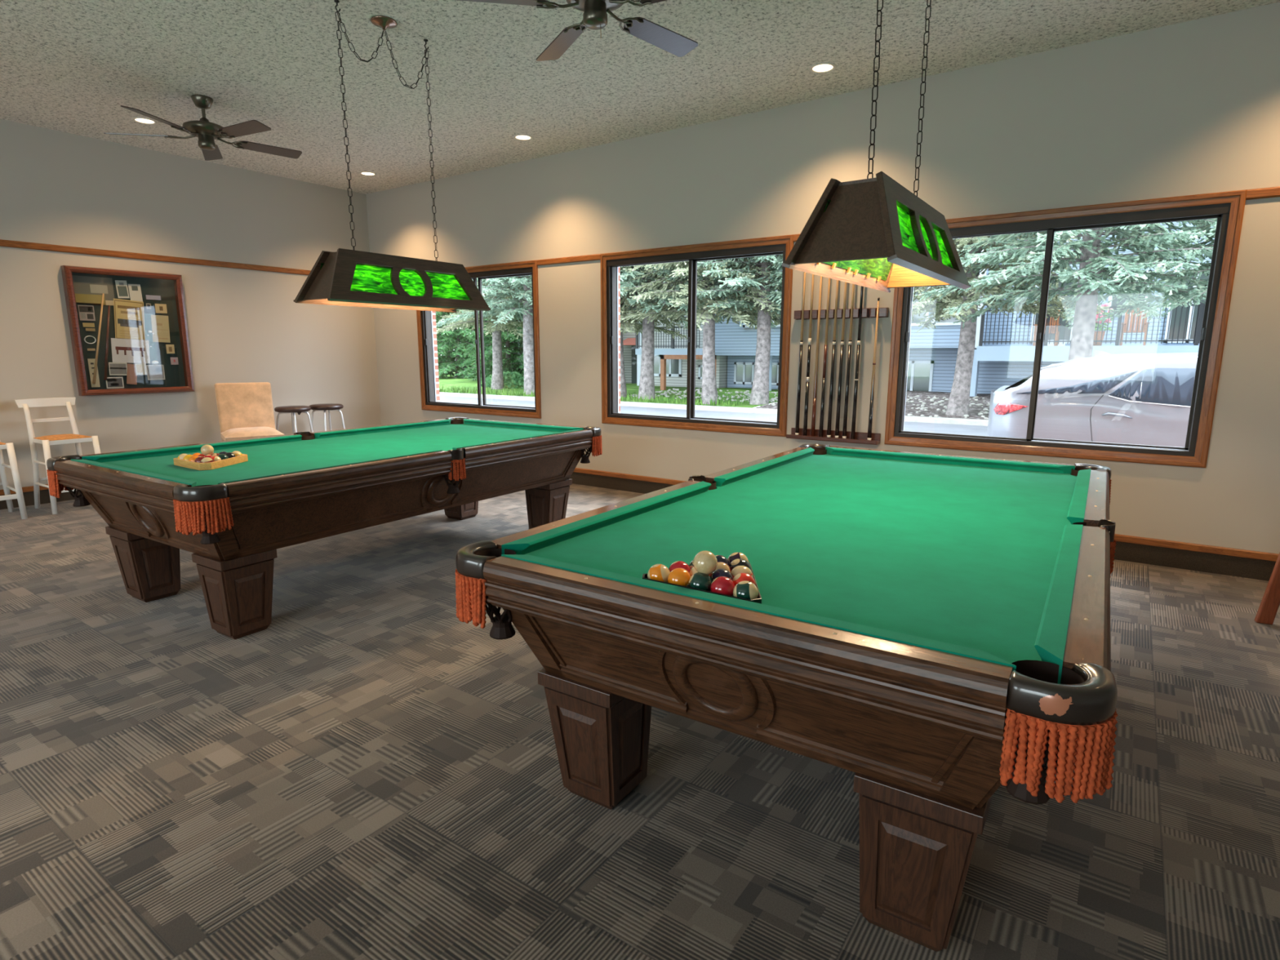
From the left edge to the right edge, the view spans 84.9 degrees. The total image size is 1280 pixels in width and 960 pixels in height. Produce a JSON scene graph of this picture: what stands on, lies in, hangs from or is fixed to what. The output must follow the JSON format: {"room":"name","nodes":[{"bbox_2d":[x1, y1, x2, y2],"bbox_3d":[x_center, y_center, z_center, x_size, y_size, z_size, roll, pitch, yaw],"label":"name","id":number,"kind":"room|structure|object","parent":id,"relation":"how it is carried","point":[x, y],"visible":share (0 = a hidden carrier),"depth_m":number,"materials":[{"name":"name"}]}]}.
{"room":"games hall","nodes":[
{"label":"games hall","id":0,"kind":"room"},
{"bbox_2d":[0,119,381,489],"bbox_3d":[-5.763,-1.195,5.039,0.150,3.114,8.868,7,13,34],"label":"wall","id":1,"kind":"structure","parent":0,"point":[57,188],"depth_m":6.72,"materials":[{"name":"grey"}]},
{"bbox_2d":[0,484,79,509],"bbox_3d":[-5.727,0.271,5.217,0.014,0.165,8.768,7,13,34],"label":"baseboard","id":2,"kind":"structure","parent":1,"relation":"attached to","point":[28,491],"depth_m":5.97,"materials":[{"name":"brown wood"}]},
{"bbox_2d":[60,265,194,395],"bbox_3d":[-4.651,-1.347,6.418,0.086,1.104,0.910,7,13,34],"label":"case","id":3,"kind":"object","parent":1,"relation":"attached to","point":[129,335],"visible":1,"depth_m":6.40,"materials":[{"name":"brown wood"}]},
{"bbox_2d":[77,305,95,320],"bbox_3d":[-4.852,-1.465,6.140,0.002,0.130,0.113,7,13,34],"label":"photo","id":4,"kind":"object","parent":3,"relation":"attached to","point":[85,313],"depth_m":6.14,"materials":[{"name":"grey"}]},
{"bbox_2d":[72,275,114,305],"bbox_3d":[-4.815,-1.668,6.171,0.002,0.240,0.298,7,13,34],"label":"print","id":5,"kind":"object","parent":3,"relation":"attached to","point":[89,290],"depth_m":6.17,"materials":[{"name":"grey"}]},
{"bbox_2d":[106,377,124,388],"bbox_3d":[-4.770,-0.884,6.359,0.002,0.100,0.133,7,13,34],"label":"photo","id":6,"kind":"object","parent":3,"relation":"on","point":[111,382],"depth_m":6.36,"materials":[{"name":"grey"}]},
{"bbox_2d":[108,362,127,375],"bbox_3d":[-4.747,-1.011,6.369,0.002,0.120,0.145,7,13,34],"label":"photo","id":7,"kind":"object","parent":3,"relation":"attached to","point":[114,368],"depth_m":6.37,"materials":[{"name":"grey"}]},
{"bbox_2d":[113,298,145,340],"bbox_3d":[-4.671,-1.460,6.407,0.002,0.380,0.259,7,13,34],"label":"poster","id":8,"kind":"object","parent":3,"relation":"attached to","point":[129,314],"depth_m":6.40,"materials":[{"name":"yellow paper"}]},
{"bbox_2d":[111,337,150,363],"bbox_3d":[-4.683,-1.186,6.439,0.002,0.230,0.309,7,13,34],"label":"photo","id":9,"kind":"object","parent":3,"relation":"attached to","point":[123,350],"depth_m":6.44,"materials":[{"name":"grey"}]},
{"bbox_2d":[146,364,164,380],"bbox_3d":[-4.575,-1.017,6.613,0.002,0.140,0.145,7,13,34],"label":"landscape photo","id":10,"kind":"object","parent":3,"relation":"attached to","point":[153,372],"depth_m":6.61,"materials":[{"name":"grey"}]},
{"bbox_2d":[0,239,311,275],"bbox_3d":[-5.722,-1.767,4.844,0.018,0.053,8.768,7,13,34],"label":"trim","id":11,"kind":"structure","parent":1,"relation":"attached to","point":[8,243],"depth_m":6.44,"materials":[{"name":"brown wood"}]},
{"bbox_2d":[431,266,620,413],"bbox_3d":[1.477,-1.238,5.477,11.812,3.964,0.070,7,13,34],"label":"brick wall","id":12,"kind":"structure","parent":0,"point":[433,313],"depth_m":8.12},
{"bbox_2d":[0,483,1279,959],"bbox_3d":[-1.153,0.998,2.066,11.512,0.120,9.018,7,13,34],"label":"floor","id":13,"kind":"structure","parent":0,"point":[367,772],"depth_m":2.07,"materials":[{"name":"carpet"}]},
{"bbox_2d":[0,440,27,519],"bbox_3d":[-5.114,-0.140,5.409,0.466,0.911,0.409,8,13,37],"label":"bar stool","id":14,"kind":"object","parent":13,"relation":"on","point":[13,465],"visible":1,"depth_m":5.46,"materials":[{"name":"white paint"}]},
{"bbox_2d":[14,397,101,514],"bbox_3d":[-4.808,-0.218,5.840,0.466,0.911,0.409,7,12,32],"label":"bar stool","id":15,"kind":"object","parent":13,"relation":"on","point":[57,439],"visible":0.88,"depth_m":5.79,"materials":[{"name":"white paint"}]},
{"bbox_2d":[214,382,284,441],"bbox_3d":[-3.864,-0.460,6.958,0.500,0.985,0.679,-7,13,-34],"label":"slipper chair","id":16,"kind":"object","parent":13,"relation":"on","point":[245,410],"visible":0.5,"depth_m":7.04,"materials":[{"name":"fabric"}]},
{"bbox_2d":[220,426,284,440],"bbox_3d":[-3.817,-0.463,6.890,0.498,0.095,0.516,-7,13,-34],"label":"seat cushion","id":17,"kind":"object","parent":16,"relation":"on","point":[228,433],"depth_m":6.74,"materials":[{"name":"fabric"}]},
{"bbox_2d":[274,405,313,434],"bbox_3d":[-3.682,-0.429,7.483,0.392,0.715,0.392,3,11,15],"label":"round stool","id":18,"kind":"object","parent":13,"relation":"on","point":[285,409],"visible":0.56,"depth_m":7.36,"materials":[{"name":"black metal"}]},
{"bbox_2d":[46,417,602,639],"bbox_3d":[-1.647,0.128,4.371,1.575,0.763,2.816,7,12,32],"label":"pool table","id":19,"kind":"object","parent":13,"relation":"on","point":[299,487],"visible":1,"depth_m":3.58,"materials":[{"name":"wood"}]},
{"bbox_2d":[71,459,196,486],"bbox_3d":[-2.350,-0.022,3.237,1.234,0.052,0.049,7,12,32],"label":"cushion","id":20,"kind":"object","parent":19,"relation":"on","point":[167,478],"depth_m":3.16,"materials":[{"name":"green fabric"}]},
{"bbox_2d":[81,434,302,462],"bbox_3d":[-2.553,-0.183,4.121,0.049,0.052,1.198,7,12,32],"label":"cushion","id":21,"kind":"object","parent":19,"relation":"on","point":[162,452],"depth_m":4.02,"materials":[{"name":"green fabric"}]},
{"bbox_2d":[200,457,213,462],"bbox_3d":[-2.156,-0.084,3.488,0.058,0.058,0.058,-5,12,-27],"label":"ball","id":22,"kind":"object","parent":19,"relation":"on","point":[206,460],"visible":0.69,"depth_m":3.47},
{"bbox_2d":[173,453,248,470],"bbox_3d":[-2.198,-0.100,3.636,0.334,0.036,0.290,7,13,34],"label":"ball rack","id":23,"kind":"object","parent":19,"relation":"on","point":[237,460],"visible":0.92,"depth_m":3.53,"materials":[{"name":"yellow wood"}]},
{"bbox_2d":[217,449,442,484],"bbox_3d":[-1.446,-0.053,3.416,0.049,0.052,1.198,7,12,32],"label":"cushion","id":24,"kind":"object","parent":19,"relation":"on","point":[430,451],"depth_m":3.31,"materials":[{"name":"green fabric"}]},
{"bbox_2d":[314,418,450,439],"bbox_3d":[-1.845,-0.378,5.196,0.049,0.052,1.198,7,12,32],"label":"cushion","id":25,"kind":"object","parent":19,"relation":"on","point":[354,432],"depth_m":5.10,"materials":[{"name":"green fabric"}]},
{"bbox_2d":[452,429,583,449],"bbox_3d":[-0.738,-0.248,4.491,0.049,0.052,1.198,7,12,32],"label":"cushion","id":26,"kind":"object","parent":19,"relation":"on","point":[548,434],"depth_m":4.37,"materials":[{"name":"green fabric"}]},
{"bbox_2d":[462,418,583,431],"bbox_3d":[-0.941,-0.409,5.375,1.234,0.052,0.049,7,12,32],"label":"cushion","id":27,"kind":"object","parent":19,"relation":"on","point":[534,427],"depth_m":5.35,"materials":[{"name":"green fabric"}]},
{"bbox_3d":[-2.251,-0.106,3.608,0.058,0.058,0.058,-29,-9,35],"label":"ball","id":28,"kind":"object","parent":19,"relation":"on","visible":0},
{"bbox_2d":[200,444,213,455],"bbox_3d":[-2.226,-0.154,3.601,0.058,0.058,0.058,7,13,34],"label":"cue ball","id":29,"kind":"object","parent":28,"relation":"on","point":[206,449],"visible":0.9,"depth_m":3.58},
{"bbox_2d":[309,403,345,432],"bbox_3d":[-3.465,-0.485,7.789,0.392,0.715,0.392,6,12,29],"label":"round stool","id":30,"kind":"object","parent":13,"relation":"on","point":[326,406],"visible":0.53,"depth_m":7.68,"materials":[{"name":"black metal"}]},
{"bbox_2d":[454,444,1118,951],"bbox_3d":[0.865,0.435,2.709,1.575,0.763,2.816,7,12,33],"label":"pool table","id":31,"kind":"object","parent":13,"relation":"on","point":[932,629],"visible":1,"depth_m":1.66,"materials":[{"name":"green fabric"}]},
{"bbox_2d":[501,481,711,555],"bbox_3d":[-0.042,0.123,2.465,0.049,0.052,1.198,7,12,33],"label":"cushion","id":32,"kind":"object","parent":31,"relation":"on","point":[548,540],"depth_m":2.32,"materials":[{"name":"green fabric"}]},
{"bbox_2d":[647,564,670,582],"bbox_3d":[0.047,0.238,1.741,0.058,0.058,0.058,-6,12,-31],"label":"ball","id":33,"kind":"object","parent":31,"relation":"on","point":[660,572],"visible":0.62,"depth_m":1.72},
{"bbox_2d":[667,568,690,586],"bbox_3d":[0.097,0.244,1.710,0.058,0.058,0.058,-6,12,-29],"label":"ball","id":34,"kind":"object","parent":31,"relation":"on","point":[680,576],"visible":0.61,"depth_m":1.69,"materials":[{"name":"plastic"}]},
{"bbox_2d":[668,560,690,572],"bbox_3d":[0.100,0.233,1.767,0.058,0.058,0.058,-4,11,-23],"label":"ball","id":35,"kind":"object","parent":31,"relation":"on","point":[678,564],"visible":0.43,"depth_m":1.75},
{"bbox_2d":[688,572,712,591],"bbox_3d":[0.146,0.250,1.678,0.058,0.058,0.058,-7,13,-35],"label":"ball","id":36,"kind":"object","parent":31,"relation":"on","point":[699,580],"visible":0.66,"depth_m":1.66,"materials":[{"name":"plastic"}]},
{"bbox_2d":[693,550,717,574],"bbox_3d":[0.157,0.199,1.687,0.058,0.058,0.058,7,13,34],"label":"cue ball","id":37,"kind":"object","parent":36,"relation":"on","point":[705,562],"visible":0.91,"depth_m":1.67,"materials":[{"name":"plastic"}]},
{"bbox_2d":[642,560,761,604],"bbox_3d":[0.204,0.249,1.767,0.321,0.028,0.279,7,12,33],"label":"ball rack","id":38,"kind":"object","parent":31,"relation":"on","point":[758,600],"visible":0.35,"depth_m":1.64,"materials":[{"name":"black plastic"}]},
{"bbox_2d":[710,568,733,581],"bbox_3d":[0.198,0.245,1.704,0.058,0.058,0.058,-7,13,-35],"label":"ball","id":39,"kind":"object","parent":31,"relation":"on","point":[718,572],"visible":0.47,"depth_m":1.69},
{"bbox_2d":[710,576,734,595],"bbox_3d":[0.195,0.256,1.646,0.058,0.058,0.058,-6,12,-29],"label":"ball","id":40,"kind":"object","parent":31,"relation":"on","point":[721,584],"visible":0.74,"depth_m":1.62,"materials":[{"name":"plastic"}]},
{"bbox_2d":[715,555,729,565],"bbox_3d":[0.205,0.224,1.819,0.058,0.058,0.058,-5,12,-28],"label":"ball","id":41,"kind":"object","parent":31,"relation":"on","point":[719,557],"visible":0.2,"depth_m":1.80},
{"bbox_2d":[715,561,731,572],"bbox_3d":[0.202,0.234,1.762,0.058,0.058,0.058,-7,12,-32],"label":"ball","id":42,"kind":"object","parent":31,"relation":"on","point":[721,565],"visible":0.17,"depth_m":1.74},
{"bbox_2d":[727,551,748,563],"bbox_3d":[0.258,0.219,1.845,0.058,0.058,0.058,3,11,17],"label":"ball","id":43,"kind":"object","parent":31,"relation":"on","point":[736,555],"visible":0.35,"depth_m":1.83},
{"bbox_2d":[728,558,751,570],"bbox_3d":[0.254,0.230,1.788,0.058,0.058,0.058,-6,12,-31],"label":"ball","id":44,"kind":"object","parent":31,"relation":"on","point":[739,562],"visible":0.36,"depth_m":1.77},
{"bbox_2d":[730,565,753,577],"bbox_3d":[0.251,0.240,1.730,0.058,0.058,0.058,-7,12,-33],"label":"ball","id":45,"kind":"object","parent":31,"relation":"on","point":[739,569],"visible":0.37,"depth_m":1.71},
{"bbox_2d":[732,573,755,586],"bbox_3d":[0.247,0.251,1.672,0.058,0.058,0.058,-8,13,-37],"label":"ball","id":46,"kind":"object","parent":31,"relation":"on","point":[740,577],"visible":0.35,"depth_m":1.66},
{"bbox_2d":[733,580,758,599],"bbox_3d":[0.244,0.261,1.614,0.058,0.058,0.058,-5,12,-27],"label":"ball","id":47,"kind":"object","parent":31,"relation":"on","point":[745,589],"visible":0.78,"depth_m":1.59,"materials":[{"name":"plastic"}]},
{"bbox_2d":[501,554,1016,671],"bbox_3d":[0.155,0.285,1.580,1.234,0.052,0.049,7,12,33],"label":"cushion","id":48,"kind":"object","parent":31,"relation":"on","point":[917,642],"depth_m":1.47,"materials":[{"name":"green fabric"}]},
{"bbox_2d":[714,447,814,486],"bbox_3d":[0.673,-0.071,3.536,0.049,0.052,1.198,7,12,33],"label":"cushion","id":49,"kind":"object","parent":31,"relation":"on","point":[736,477],"depth_m":3.41,"materials":[{"name":"green fabric"}]},
{"bbox_2d":[825,446,1075,474],"bbox_3d":[1.578,-0.101,3.708,1.234,0.052,0.049,7,12,33],"label":"cushion","id":50,"kind":"object","parent":31,"relation":"on","point":[1042,468],"depth_m":3.65,"materials":[{"name":"green fabric"}]},
{"bbox_2d":[1034,524,1083,684],"bbox_3d":[1.059,0.255,1.752,0.049,0.052,1.198,7,12,33],"label":"cushion","id":51,"kind":"object","parent":31,"relation":"on","point":[1055,620],"depth_m":1.50,"materials":[{"name":"green fabric"}]},
{"bbox_2d":[1066,469,1091,524],"bbox_3d":[1.775,0.061,2.823,0.049,0.052,1.198,7,12,33],"label":"cushion","id":52,"kind":"object","parent":31,"relation":"on","point":[1079,495],"depth_m":2.66,"materials":[{"name":"green fabric"}]},
{"bbox_2d":[1254,552,1279,624],"bbox_3d":[3.209,0.308,3.045,0.613,0.900,0.440,5,11,25],"label":"wooden chair","id":53,"kind":"object","parent":13,"relation":"on","point":[1266,613],"visible":1,"depth_m":3.38,"materials":[{"name":"red wood"}]},
{"bbox_2d":[0,0,1279,194],"bbox_3d":[-1.120,-2.206,1.524,11.512,0.150,9.118,7,13,34],"label":"ceiling","id":54,"kind":"structure","parent":0,"point":[68,66],"depth_m":4.51,"materials":[{"name":"paint"}]},
{"bbox_2d":[131,116,158,124],"bbox_3d":[-3.967,-2.885,5.606,0.176,0.027,0.176,7,13,34],"label":"recessed light","id":55,"kind":"object","parent":54,"relation":"in","point":[137,119],"visible":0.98,"depth_m":5.61,"materials":[{"name":"white plastic"}]},
{"bbox_2d":[103,94,302,160],"bbox_3d":[-3.156,-2.612,5.133,1.263,0.352,1.274,7,13,34],"label":"ceiling fan","id":56,"kind":"object","parent":54,"relation":"hanging from","point":[206,131],"visible":1,"depth_m":5.08,"materials":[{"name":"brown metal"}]},
{"bbox_2d":[359,171,377,176],"bbox_3d":[-2.821,-3.184,7.258,0.176,0.027,0.176,7,13,34],"label":"recessed light","id":57,"kind":"object","parent":54,"relation":"in","point":[363,173],"visible":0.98,"depth_m":7.25,"materials":[{"name":"white plastic"}]},
{"bbox_2d":[293,0,490,312],"bbox_3d":[-1.435,-1.800,4.057,0.359,1.557,1.120,7,13,34],"label":"pendant lamp","id":58,"kind":"object","parent":54,"relation":"hanging from","point":[344,277],"visible":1,"depth_m":3.98,"materials":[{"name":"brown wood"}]},
{"bbox_2d":[512,133,533,141],"bbox_3d":[-1.006,-2.956,6.023,0.176,0.027,0.176,7,13,34],"label":"recessed light","id":59,"kind":"object","parent":54,"relation":"in","point":[523,137],"visible":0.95,"depth_m":6.02,"materials":[{"name":"white plastic"}]},
{"bbox_2d":[457,0,697,61],"bbox_3d":[-0.169,-2.221,3.180,1.265,0.410,1.272,7,13,34],"label":"ceiling fan","id":60,"kind":"object","parent":54,"relation":"hanging from","point":[594,15],"visible":1,"depth_m":3.37,"materials":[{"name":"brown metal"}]},
{"bbox_2d":[808,62,836,73],"bbox_3d":[1.186,-2.683,4.542,0.176,0.027,0.176,7,13,34],"label":"recessed light","id":61,"kind":"object","parent":54,"relation":"in","point":[824,67],"visible":0.98,"depth_m":4.54,"materials":[{"name":"white plastic"}]},
{"bbox_2d":[781,0,971,293],"bbox_3d":[0.921,-1.502,2.444,0.359,1.557,1.120,7,13,34],"label":"pendant lamp","id":62,"kind":"object","parent":54,"relation":"hanging from","point":[873,233],"visible":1,"depth_m":2.24,"materials":[{"name":"black metal"}]},
{"bbox_2d":[365,1,1279,553],"bbox_3d":[1.405,-1.244,5.371,11.212,3.114,0.100,7,13,34],"label":"wall","id":63,"kind":"structure","parent":0,"point":[1192,107],"depth_m":4.81,"materials":[{"name":"grey"}]},
{"bbox_2d":[416,260,541,418],"bbox_3d":[-1.732,-1.498,7.581,1.875,1.552,0.180,7,13,34],"label":"window","id":64,"kind":"structure","parent":63,"relation":"in","point":[424,318],"depth_m":7.55,"materials":[{"name":"brown wood"}]},
{"bbox_2d":[536,253,599,266],"bbox_3d":[-0.683,-2.084,6.631,0.793,0.053,0.018,7,13,34],"label":"trim","id":65,"kind":"structure","parent":63,"relation":"attached to","point":[597,256],"depth_m":6.62,"materials":[{"name":"brown wood"}]},
{"bbox_2d":[600,234,794,436],"bbox_3d":[0.452,-1.220,6.078,1.871,1.552,0.180,7,13,34],"label":"window","id":66,"kind":"structure","parent":63,"relation":"in","point":[777,245],"depth_m":6.03,"materials":[{"name":"brown wood"}]},
{"bbox_2d":[786,307,888,444],"bbox_3d":[1.473,-0.785,5.278,0.708,0.985,0.108,7,13,34],"label":"cue rack","id":67,"kind":"object","parent":63,"relation":"attached to","point":[860,437],"visible":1,"depth_m":5.26,"materials":[{"name":"brown wood"}]},
{"bbox_2d":[795,271,805,435],"bbox_3d":[1.243,-1.071,5.391,0.030,1.460,0.048,7,13,34],"label":"pool cue","id":68,"kind":"object","parent":67,"relation":"on","point":[799,381],"visible":0.89,"depth_m":5.42,"materials":[{"name":"brown wood"}]},
{"bbox_2d":[803,274,813,435],"bbox_3d":[1.297,-1.064,5.353,0.030,1.460,0.048,7,13,34],"label":"pool cue","id":69,"kind":"object","parent":67,"relation":"on","point":[807,379],"visible":0.96,"depth_m":5.38,"materials":[{"name":"black paint"}]},
{"bbox_2d":[810,275,822,436],"bbox_3d":[1.349,-1.057,5.317,0.030,1.460,0.048,7,13,34],"label":"pool cue","id":70,"kind":"object","parent":67,"relation":"on","point":[815,376],"visible":0.88,"depth_m":5.35,"materials":[{"name":"brown paint"}]},
{"bbox_2d":[818,278,830,436],"bbox_3d":[1.402,-1.050,5.281,0.030,1.460,0.048,7,13,34],"label":"pool cue","id":71,"kind":"object","parent":67,"relation":"on","point":[823,392],"visible":0.86,"depth_m":5.31,"materials":[{"name":"black paint"}]},
{"bbox_2d":[826,280,838,437],"bbox_3d":[1.454,-1.044,5.245,0.030,1.460,0.048,7,13,34],"label":"pool cue","id":72,"kind":"object","parent":67,"relation":"on","point":[832,375],"visible":0.92,"depth_m":5.28,"materials":[{"name":"brown wood"}]},
{"bbox_2d":[786,427,880,444],"bbox_3d":[1.472,-0.338,5.359,0.708,0.075,0.108,7,13,34],"label":"shelf","id":73,"kind":"object","parent":67,"relation":"attached to","point":[860,437],"depth_m":5.32,"materials":[{"name":"brown wood"}]},
{"bbox_2d":[835,281,847,438],"bbox_3d":[1.506,-1.037,5.210,0.030,1.460,0.048,7,13,34],"label":"pool cue","id":74,"kind":"object","parent":67,"relation":"on","point":[840,375],"visible":0.93,"depth_m":5.24,"materials":[{"name":"brown wood"}]},
{"bbox_2d":[842,284,854,438],"bbox_3d":[1.553,-1.031,5.177,0.030,1.460,0.048,7,13,34],"label":"pool cue","id":75,"kind":"object","parent":67,"relation":"on","point":[848,367],"visible":0.94,"depth_m":5.21,"materials":[{"name":"brown wood"}]},
{"bbox_2d":[850,285,863,439],"bbox_3d":[1.607,-1.025,5.141,0.030,1.460,0.048,7,13,34],"label":"pool cue","id":76,"kind":"object","parent":67,"relation":"on","point":[857,362],"visible":0.89,"depth_m":5.17,"materials":[{"name":"black paint"}]},
{"bbox_2d":[866,297,879,439],"bbox_3d":[1.705,-0.800,5.107,0.030,1.030,0.040,7,13,34],"label":"pool cue","id":77,"kind":"object","parent":67,"relation":"on","point":[872,393],"visible":1,"depth_m":5.12,"materials":[{"name":"brown wood"}]},
{"bbox_2d":[569,467,1279,581],"bbox_3d":[1.370,0.215,5.590,11.212,0.165,0.014,7,13,34],"label":"baseboard","id":78,"kind":"structure","parent":63,"relation":"attached to","point":[1251,564],"depth_m":4.30,"materials":[{"name":"brown wood"}]},
{"bbox_2d":[884,189,1247,467],"bbox_3d":[2.623,-0.944,4.585,1.866,1.552,0.180,7,13,34],"label":"window","id":79,"kind":"structure","parent":63,"relation":"in","point":[1228,206],"depth_m":4.32,"materials":[{"name":"brown wood"}]},
{"bbox_2d":[1245,186,1279,199],"bbox_3d":[4.655,-1.406,2.958,3.200,0.053,0.018,7,13,34],"label":"trim","id":80,"kind":"structure","parent":63,"relation":"attached to","point":[1272,192],"depth_m":3.81,"materials":[{"name":"brown wood"}]},
{"label":"outside","id":81,"kind":"structure","parent":0,"visible":0},
{"bbox_2d":[438,369,777,408],"bbox_3d":[-10.051,-6.782,45.606,50.700,0.240,26.000,7,13,34],"label":"lawn","id":82,"kind":"structure","parent":81,"point":[632,388],"depth_m":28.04,"materials":[{"name":"plant"}]},
{"bbox_2d":[435,309,503,378],"bbox_3d":[-10.296,-10.639,39.003,5.486,10.806,5.702,4,11,21],"label":"leafy tree","id":83,"kind":"object","parent":82,"relation":"on","point":[446,343],"visible":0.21,"depth_m":38.44,"materials":[{"name":"green plant"}]},
{"bbox_2d":[436,277,523,389],"bbox_3d":[-6.195,-9.268,29.325,6.148,11.020,5.846,-8,13,-37],"label":"spruce tree","id":84,"kind":"object","parent":82,"relation":"on","point":[497,380],"visible":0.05,"depth_m":29.78,"materials":[{"name":"green plant"}]},
{"bbox_2d":[435,275,534,394],"bbox_3d":[-4.205,-9.271,26.358,6.812,12.093,6.601,-10,14,-44],"label":"spruce tree","id":85,"kind":"object","parent":82,"relation":"on","point":[524,295],"visible":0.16,"depth_m":26.28,"materials":[{"name":"green plant"}]},
{"bbox_2d":[454,284,524,382],"bbox_3d":[-6.710,-9.720,35.350,5.431,10.292,5.225,-2,11,-11],"label":"leafy tree","id":86,"kind":"object","parent":82,"relation":"on","point":[508,349],"visible":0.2,"depth_m":35.03,"materials":[{"name":"green plant"}]},
{"bbox_2d":[480,370,524,388],"bbox_3d":[-5.907,-4.440,31.415,3.363,0.894,1.845,7,13,34],"label":"shrub","id":87,"kind":"object","parent":82,"relation":"on","point":[508,377],"visible":0.48,"depth_m":30.88,"materials":[{"name":"plant"}]},
{"bbox_2d":[619,263,688,397],"bbox_3d":[-0.777,-7.847,24.645,5.262,9.918,5.533,-9,14,-42],"label":"spruce tree","id":88,"kind":"object","parent":82,"relation":"on","point":[638,327],"visible":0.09,"depth_m":24.78,"materials":[{"name":"green plant"}]},
{"bbox_2d":[622,266,727,390],"bbox_3d":[1.843,-9.167,32.563,9.200,10.250,9.700,7,13,34],"label":"house","id":89,"kind":"structure","parent":82,"relation":"on","point":[670,355],"depth_m":29.53,"materials":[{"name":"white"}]},
{"bbox_2d":[619,263,733,399],"bbox_3d":[0.244,-8.462,23.562,6.287,11.517,6.488,-5,11,-26],"label":"spruce tree","id":90,"kind":"object","parent":82,"relation":"on","point":[646,383],"visible":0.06,"depth_m":24.02,"materials":[{"name":"green plant"}]},
{"bbox_2d":[620,257,782,404],"bbox_3d":[2.288,-7.863,21.698,6.148,11.020,5.846,-7,13,-35],"label":"spruce tree","id":91,"kind":"object","parent":82,"relation":"on","point":[709,391],"visible":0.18,"depth_m":21.56,"materials":[{"name":"green plant"}]},
{"bbox_2d":[659,254,782,406],"bbox_3d":[3.756,-8.001,21.065,6.488,11.517,6.287,-9,14,-41],"label":"spruce tree","id":92,"kind":"object","parent":82,"relation":"on","point":[760,388],"visible":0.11,"depth_m":21.15,"materials":[{"name":"green plant"}]},
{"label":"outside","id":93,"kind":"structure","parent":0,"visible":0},
{"bbox_2d":[753,391,991,419],"bbox_3d":[30.919,-1.615,17.414,49.300,0.320,26.000,7,13,34],"label":"mulch bed","id":94,"kind":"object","parent":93,"point":[973,411],"visible":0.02,"depth_m":20.73,"materials":[{"name":"soil"}]},
{"bbox_2d":[631,387,990,419],"bbox_3d":[7.639,-2.346,21.308,18.098,0.310,5.461,7,13,34],"label":"stones","id":95,"kind":"object","parent":94,"relation":"on","point":[772,400],"visible":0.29,"depth_m":22.36,"materials":[{"name":"stone"}]},
{"bbox_2d":[715,221,1214,396],"bbox_3d":[16.814,-7.593,22.949,28.900,10.650,10.500,7,13,34],"label":"house","id":96,"kind":"structure","parent":94,"relation":"on","point":[1004,353],"depth_m":22.86,"materials":[{"name":"blue"}]},
{"bbox_2d":[1032,310,1060,346],"bbox_3d":[12.452,-4.676,21.406,0.680,1.150,0.600,7,13,34],"label":"deck chair","id":97,"kind":"object","parent":96,"relation":"on","point":[1056,338],"visible":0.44,"depth_m":21.44,"materials":[{"name":"brown wood"}]},
{"bbox_2d":[1093,302,1113,346],"bbox_3d":[13.222,-4.511,20.304,0.902,1.224,0.792,-7,13,-35],"label":"flower pot","id":98,"kind":"object","parent":96,"relation":"on","point":[1099,335],"visible":0.36,"depth_m":20.19,"materials":[{"name":"white ceramic"}]},
{"bbox_2d":[1119,307,1149,345],"bbox_3d":[14.255,-4.447,20.166,0.680,1.150,0.600,7,13,34],"label":"deck chair","id":99,"kind":"object","parent":96,"relation":"on","point":[1125,323],"visible":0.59,"depth_m":20.30,"materials":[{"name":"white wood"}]},
{"bbox_2d":[911,231,1114,416],"bbox_3d":[8.402,-7.085,17.490,5.846,11.020,6.148,9,14,40],"label":"spruce tree","id":100,"kind":"object","parent":94,"relation":"on","point":[959,397],"visible":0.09,"depth_m":17.87,"materials":[{"name":"green plant"}]},
{"bbox_2d":[1096,217,1217,322],"bbox_3d":[12.903,-6.502,12.930,6.488,11.517,6.287,5,11,23],"label":"spruce tree","id":101,"kind":"object","parent":94,"relation":"on","point":[1198,228],"visible":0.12,"depth_m":13.75,"materials":[{"name":"green plant"}]},
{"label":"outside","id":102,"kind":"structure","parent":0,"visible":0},
{"bbox_2d":[440,395,987,435],"bbox_3d":[-1.299,-0.985,15.671,100.000,0.200,13.332,7,13,34],"label":"street","id":103,"kind":"structure","parent":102,"point":[979,430],"depth_m":19.83,"materials":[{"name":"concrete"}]},
{"bbox_2d":[439,391,988,426],"bbox_3d":[2.609,-2.044,21.154,100.000,0.330,0.300,7,13,34],"label":"curb","id":104,"kind":"object","parent":103,"relation":"on","point":[731,409],"visible":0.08,"depth_m":21.10,"materials":[{"name":"concrete"}]},
{"bbox_2d":[915,217,1217,360],"bbox_3d":[9.247,-6.425,14.071,5.972,10.942,6.163,1,10,2],"label":"spruce tree","id":105,"kind":"object","parent":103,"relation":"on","point":[1094,255],"visible":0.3,"depth_m":14.06,"materials":[{"name":"green plant"}]},
{"bbox_2d":[986,350,1198,447],"bbox_3d":[5.801,-0.289,6.399,4.828,1.770,1.917,7,13,34],"label":"parked car","id":106,"kind":"object","parent":103,"relation":"on","point":[1128,398],"visible":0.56,"depth_m":6.34,"materials":[{"name":"silver metal"}]},
{"bbox_2d":[993,402,1026,414],"bbox_3d":[3.624,-0.696,6.862,0.029,0.128,0.396,-4,11,-21],"label":"tail light","id":107,"kind":"object","parent":106,"relation":"attached to","point":[999,408],"depth_m":6.85,"materials":[{"name":"plastic"}]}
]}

